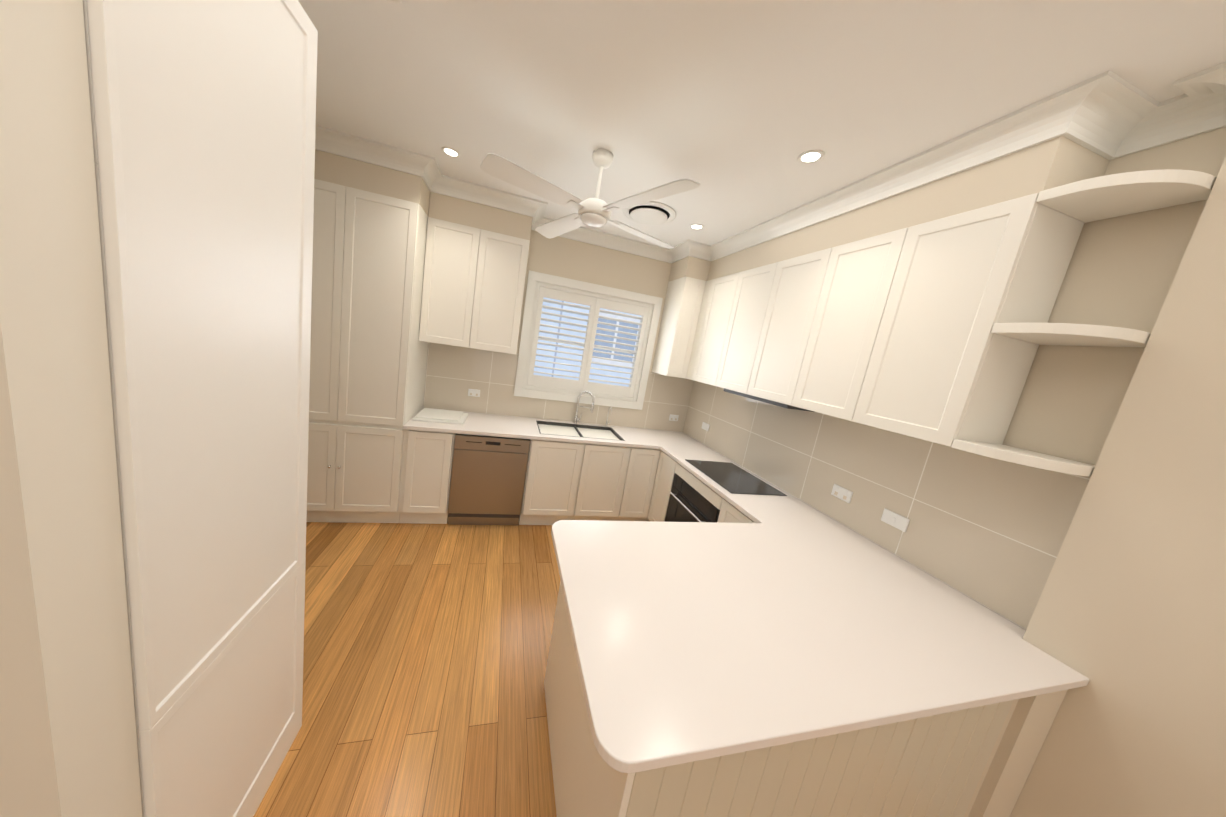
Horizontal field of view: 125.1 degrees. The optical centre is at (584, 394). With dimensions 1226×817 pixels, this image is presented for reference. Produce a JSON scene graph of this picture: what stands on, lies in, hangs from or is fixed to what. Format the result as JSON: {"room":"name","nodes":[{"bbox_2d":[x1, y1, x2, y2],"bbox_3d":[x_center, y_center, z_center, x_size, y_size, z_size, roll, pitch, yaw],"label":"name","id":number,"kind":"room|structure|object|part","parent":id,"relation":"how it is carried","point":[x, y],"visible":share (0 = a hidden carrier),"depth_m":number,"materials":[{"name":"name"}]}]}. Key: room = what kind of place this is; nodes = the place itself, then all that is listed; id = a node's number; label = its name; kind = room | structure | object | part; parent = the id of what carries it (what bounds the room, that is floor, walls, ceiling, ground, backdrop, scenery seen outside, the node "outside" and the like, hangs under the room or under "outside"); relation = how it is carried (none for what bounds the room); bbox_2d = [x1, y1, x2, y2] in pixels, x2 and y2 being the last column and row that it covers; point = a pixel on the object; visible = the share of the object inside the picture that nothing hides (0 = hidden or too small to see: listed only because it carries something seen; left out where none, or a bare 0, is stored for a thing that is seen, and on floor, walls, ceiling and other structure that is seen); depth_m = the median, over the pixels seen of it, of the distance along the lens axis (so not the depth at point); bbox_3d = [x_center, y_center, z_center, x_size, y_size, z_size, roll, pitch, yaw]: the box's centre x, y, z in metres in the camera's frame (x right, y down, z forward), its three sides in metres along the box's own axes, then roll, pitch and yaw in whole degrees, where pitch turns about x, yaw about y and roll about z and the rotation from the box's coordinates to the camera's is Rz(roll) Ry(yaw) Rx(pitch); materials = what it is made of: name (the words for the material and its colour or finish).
{"room":"kitchen","nodes":[
{"label":"kitchen","id":0,"kind":"room"},
{"bbox_2d":[0,0,142,816],"bbox_3d":[-1.350,0.061,0.418,1.000,2.900,0.122,7,9,-14],"label":"wall","id":1,"kind":"structure","parent":0,"point":[68,742],"depth_m":0.52,"materials":[{"name":"paint"}]},
{"bbox_2d":[314,149,532,240],"bbox_3d":[-1.315,-1.605,2.602,1.760,0.298,0.600,7,9,-14],"label":"wall","id":2,"kind":"structure","parent":0,"point":[332,168],"depth_m":2.33,"materials":[{"name":"paint"}]},
{"bbox_2d":[253,520,649,816],"bbox_3d":[-0.085,1.786,0.482,4.160,0.100,6.750,7,9,-14],"label":"floor","id":3,"kind":"structure","parent":0,"point":[426,653],"depth_m":1.63,"materials":[{"name":"brown wood"}]},
{"bbox_2d":[83,0,317,816],"bbox_3d":[-1.440,0.150,0.775,1.017,2.590,0.560,7,9,-14],"label":"tall cabinet","id":4,"kind":"object","parent":3,"relation":"on","point":[203,116],"visible":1,"depth_m":0.76,"materials":[{"name":"white wood"}]},
{"bbox_2d":[306,179,427,522],"bbox_3d":[-1.927,-0.234,2.696,0.933,2.608,0.646,7,9,-14],"label":"pantry","id":5,"kind":"object","parent":3,"relation":"on","point":[368,356],"visible":0.79,"depth_m":2.44,"materials":[{"name":"white wood"}]},
{"bbox_2d":[554,719,925,816],"bbox_3d":[0.407,1.227,1.322,0.950,0.888,0.853,7,9,-14],"label":"panel","id":6,"kind":"object","parent":3,"relation":"on","point":[863,774],"depth_m":0.89,"materials":[{"name":"paint"}]},
{"bbox_2d":[398,408,1089,790],"bbox_3d":[0.116,0.590,2.156,2.922,0.048,2.892,7,9,-14],"label":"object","id":7,"kind":"structure","parent":6,"relation":"on","point":[710,628],"depth_m":1.23,"materials":[{"name":"white stone"}]},
{"bbox_2d":[447,416,530,525],"bbox_3d":[-0.922,0.748,3.124,0.633,0.870,0.618,7,9,-14],"label":"dishwasher","id":8,"kind":"object","parent":7,"relation":"in","point":[488,474],"depth_m":2.82,"materials":[{"name":"silver metal"}]},
{"bbox_2d":[534,419,621,438],"bbox_3d":[-0.071,0.477,3.262,0.844,0.223,0.464,7,9,-14],"label":"sink","id":9,"kind":"object","parent":7,"relation":"in","point":[583,430],"depth_m":3.35,"materials":[{"name":"silver metal"}]},
{"bbox_2d":[574,391,593,422],"bbox_3d":[-0.003,0.148,3.458,0.184,0.381,0.117,7,9,-14],"label":"faucet","id":10,"kind":"object","parent":7,"relation":"on","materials":[{"name":"silver metal"}]},
{"bbox_2d":[686,459,785,494],"bbox_3d":[1.193,0.664,2.583,0.484,0.005,0.620,7,9,-14],"label":"cooktop","id":11,"kind":"object","parent":7,"relation":"in","point":[730,476],"depth_m":2.54,"materials":[{"name":"black glass"}]},
{"bbox_2d":[890,699,1037,816],"bbox_3d":[1.092,1.308,1.496,0.632,0.888,0.853,7,9,-14],"label":"peninsula end panel","id":12,"kind":"object","parent":3,"relation":"on","point":[958,767],"depth_m":1.09,"materials":[{"name":"paint"}]},
{"bbox_3d":[0.737,1.332,0.983,1.405,0.888,0.018,7,9,-14],"label":"panel","id":13,"kind":"part","parent":12,"relation":"part of","materials":[{"name":"paint"}]},
{"bbox_2d":[423,230,671,429],"bbox_3d":[-0.586,-0.284,3.415,3.860,2.900,0.150,7,9,-14],"label":"wall","id":14,"kind":"structure","parent":0,"point":[578,260],"depth_m":3.30,"materials":[{"name":"paint"}]},
{"bbox_2d":[419,217,482,347],"bbox_3d":[-1.187,-0.958,2.874,0.412,1.005,0.368,7,9,-14],"label":"upper cabinet","id":15,"kind":"object","parent":14,"relation":"attached to","point":[451,267],"depth_m":2.70,"materials":[{"name":"wood"}]},
{"bbox_2d":[471,230,529,353],"bbox_3d":[-0.791,-0.911,2.975,0.411,1.005,0.368,7,9,-14],"label":"upper cabinet","id":16,"kind":"object","parent":14,"relation":"attached to","point":[499,289],"depth_m":2.80,"materials":[{"name":"wood"}]},
{"bbox_2d":[423,342,693,431],"bbox_3d":[-0.151,-0.029,3.482,2.915,0.671,0.008,7,9,-14],"label":"wall tiles","id":17,"kind":"structure","parent":14,"relation":"attached to","point":[454,374],"depth_m":3.32,"materials":[{"name":"beige tile"}]},
{"bbox_2d":[468,389,479,396],"bbox_3d":[-1.126,-0.013,3.248,0.116,0.074,0.013,7,9,-14],"label":"outlet","id":18,"kind":"object","parent":17,"relation":"attached to","point":[474,392],"visible":1,"depth_m":3.24,"materials":[{"name":"white plastic"}]},
{"bbox_2d":[669,414,678,420],"bbox_3d":[1.073,0.284,3.814,0.116,0.074,0.013,7,9,-14],"label":"outlet","id":19,"kind":"object","parent":17,"relation":"attached to","point":[673,417],"visible":1,"depth_m":3.81,"materials":[{"name":"white plastic"}]},
{"bbox_2d":[514,270,662,409],"bbox_3d":[0.043,-0.536,3.499,1.465,1.270,0.176,7,9,-14],"label":"window","id":20,"kind":"structure","parent":14,"relation":"in","point":[534,277],"depth_m":3.40,"materials":[{"name":"white wood"}]},
{"bbox_3d":[0.029,-0.548,3.559,1.271,1.076,0.040,7,9,-14],"label":"window sash","id":21,"kind":"part","parent":20,"relation":"part of","materials":[{"name":"white wood"}]},
{"bbox_2d":[524,283,651,399],"bbox_3d":[0.052,-0.529,3.459,1.271,1.076,0.062,7,9,-14],"label":"window shutters","id":22,"kind":"object","parent":20,"relation":"attached to","point":[595,302],"visible":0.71,"depth_m":3.43,"materials":[{"name":"white wood"}]},
{"bbox_2d":[652,277,706,378],"bbox_3d":[0.999,-0.701,3.430,0.228,1.005,0.368,7,9,-14],"label":"upper cabinet","id":23,"kind":"object","parent":14,"relation":"attached to","point":[684,295],"depth_m":3.29,"materials":[{"name":"wood"}]},
{"bbox_2d":[669,256,709,281],"bbox_3d":[1.104,-1.340,3.343,0.240,0.298,0.350,7,9,-14],"label":"wall","id":24,"kind":"structure","parent":0,"point":[692,267],"depth_m":3.20,"materials":[{"name":"paint"}]},
{"bbox_2d":[298,0,1225,248],"bbox_3d":[0.376,-1.143,0.027,4.160,0.100,6.750,7,9,-14],"label":"ceiling","id":25,"kind":"structure","parent":0,"point":[735,109],"depth_m":1.30,"materials":[{"name":"paint"}]},
{"bbox_2d":[387,0,402,2],"bbox_3d":[-0.697,-1.425,1.109,0.116,0.006,0.116,7,9,-14],"label":"recessed light","id":26,"kind":"object","parent":25,"relation":"in","point":[396,1],"visible":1,"depth_m":1.16,"materials":[{"name":"white"}]},
{"bbox_2d":[442,147,459,157],"bbox_3d":[-0.891,-1.613,2.124,0.116,0.006,0.116,7,9,-14],"label":"recessed light","id":27,"kind":"object","parent":25,"relation":"in","point":[451,152],"visible":1,"depth_m":2.12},
{"bbox_2d":[480,148,699,247],"bbox_3d":[0.089,-1.228,1.928,1.065,0.398,1.036,10,9,7],"label":"ceiling fan","id":28,"kind":"object","parent":25,"relation":"hanging from","point":[595,212],"visible":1,"depth_m":1.79,"materials":[{"name":"white metal"}]},
{"bbox_2d":[623,201,675,224],"bbox_3d":[0.521,-1.446,2.577,0.430,0.036,0.430,7,9,-14],"label":"ceiling vent","id":29,"kind":"object","parent":25,"relation":"in","point":[652,213],"visible":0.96,"depth_m":2.52,"materials":[{"name":"white plastic"}]},
{"bbox_2d":[690,224,703,229],"bbox_3d":[0.948,-1.410,2.683,0.116,0.006,0.116,7,9,-14],"label":"recessed light","id":30,"kind":"object","parent":25,"relation":"in","point":[696,226],"visible":1,"depth_m":2.68,"materials":[{"name":"white"}]},
{"bbox_2d":[797,150,824,163],"bbox_3d":[1.160,-1.214,1.631,0.116,0.006,0.116,7,9,-14],"label":"recessed light","id":31,"kind":"object","parent":25,"relation":"in","point":[810,156],"visible":1,"depth_m":1.63,"materials":[{"name":"white"}]},
{"bbox_2d":[706,136,1109,280],"bbox_3d":[1.609,-1.113,2.393,0.320,0.298,2.478,7,9,-14],"label":"wall","id":32,"kind":"structure","parent":0,"point":[1054,162],"depth_m":1.47,"materials":[{"name":"paint"}]},
{"bbox_2d":[315,62,1225,262],"bbox_3d":[0.360,-1.043,0.043,3.860,0.105,6.450,7,9,-14],"label":"crown molding","id":33,"kind":"structure","parent":32,"relation":"attached to","point":[1109,115],"depth_m":1.38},
{"bbox_2d":[700,127,1225,629],"bbox_3d":[1.648,0.195,2.594,0.150,2.900,2.890,7,9,-14],"label":"wall","id":34,"kind":"structure","parent":0,"point":[1120,271],"depth_m":1.21,"materials":[{"name":"paint"}]},
{"bbox_2d":[687,280,710,379],"bbox_3d":[1.316,-0.628,3.280,0.321,1.005,0.124,7,9,-14],"label":"upper cabinet","id":35,"kind":"object","parent":34,"relation":"attached to","point":[692,362],"depth_m":3.25,"materials":[{"name":"wood"}]},
{"bbox_2d":[691,274,734,384],"bbox_3d":[1.373,-0.581,3.036,0.321,1.005,0.385,7,9,-14],"label":"upper cabinet","id":36,"kind":"object","parent":34,"relation":"attached to","point":[719,291],"depth_m":3.02,"materials":[{"name":"wood"}]},
{"bbox_2d":[711,263,774,395],"bbox_3d":[1.460,-0.508,2.658,0.321,1.005,0.405,7,9,-14],"label":"upper cabinet","id":37,"kind":"object","parent":34,"relation":"attached to","point":[749,293],"depth_m":2.64,"materials":[{"name":"wood"}]},
{"bbox_2d":[723,388,819,412],"bbox_3d":[1.436,0.039,2.520,0.270,0.028,0.680,7,9,-14],"label":"range hood","id":38,"kind":"object","parent":37,"relation":"attached to","point":[726,390],"depth_m":2.35,"materials":[{"name":"metal"}]},
{"bbox_2d":[743,249,826,404],"bbox_3d":[1.551,-0.433,2.265,0.321,1.005,0.415,7,9,-14],"label":"upper cabinet","id":39,"kind":"object","parent":34,"relation":"attached to","point":[794,281],"depth_m":2.24,"materials":[{"name":"wood"}]},
{"bbox_2d":[787,229,902,419],"bbox_3d":[1.640,-0.359,1.880,0.321,1.005,0.390,7,9,-14],"label":"upper cabinet","id":40,"kind":"object","parent":34,"relation":"attached to","point":[853,279],"depth_m":1.84,"materials":[{"name":"wood"}]},
{"bbox_2d":[683,381,1089,628],"bbox_3d":[1.560,0.388,2.529,0.008,0.671,2.730,7,9,-14],"label":"wall tiles","id":41,"kind":"structure","parent":34,"relation":"attached to","point":[989,532],"depth_m":1.66,"materials":[{"name":"beige tile"}]},
{"bbox_2d":[702,422,709,430],"bbox_3d":[1.316,0.351,3.460,0.013,0.074,0.116,7,9,-14],"label":"light switch","id":42,"kind":"object","parent":41,"relation":"attached to","point":[705,426],"visible":1,"depth_m":3.45,"materials":[{"name":"white plastic"}]},
{"bbox_2d":[831,484,852,502],"bbox_3d":[1.645,0.634,2.035,0.013,0.074,0.116,7,9,-14],"label":"electrical outlet","id":43,"kind":"object","parent":41,"relation":"attached to","point":[842,493],"visible":1,"depth_m":2.03,"materials":[{"name":"white plastic"}]},
{"bbox_2d":[881,508,909,531],"bbox_3d":[1.710,0.693,1.753,0.013,0.074,0.116,7,9,-14],"label":"light switch","id":44,"kind":"object","parent":41,"relation":"attached to","point":[896,520],"visible":1,"depth_m":1.75,"materials":[{"name":"white plastic"}]},
{"bbox_2d":[847,189,1098,456],"bbox_3d":[1.729,-0.286,1.498,0.321,1.005,0.408,7,9,-14],"label":"upper cabinet","id":45,"kind":"object","parent":34,"relation":"attached to","point":[939,331],"depth_m":1.35,"materials":[{"name":"wood"}]},
{"bbox_2d":[1010,157,1225,816],"bbox_3d":[2.349,0.808,-0.651,0.250,2.900,3.860,7,9,-14],"label":"wall","id":46,"kind":"structure","parent":0,"point":[1128,618],"depth_m":1.02,"materials":[{"name":"paint"}]},
{"label":"outside","id":47,"kind":"structure","parent":0,"visible":0},
{"bbox_2d":[533,297,640,386],"bbox_3d":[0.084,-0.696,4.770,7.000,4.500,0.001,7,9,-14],"label":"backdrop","id":48,"kind":"structure","parent":47,"point":[553,371],"depth_m":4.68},
{"bbox_2d":[592,312,639,366],"bbox_3d":[0.456,-0.820,4.791,0.800,0.750,0.040,7,9,-14],"label":"window","id":49,"kind":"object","parent":48,"relation":"attached to","point":[615,340],"depth_m":4.78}
]}

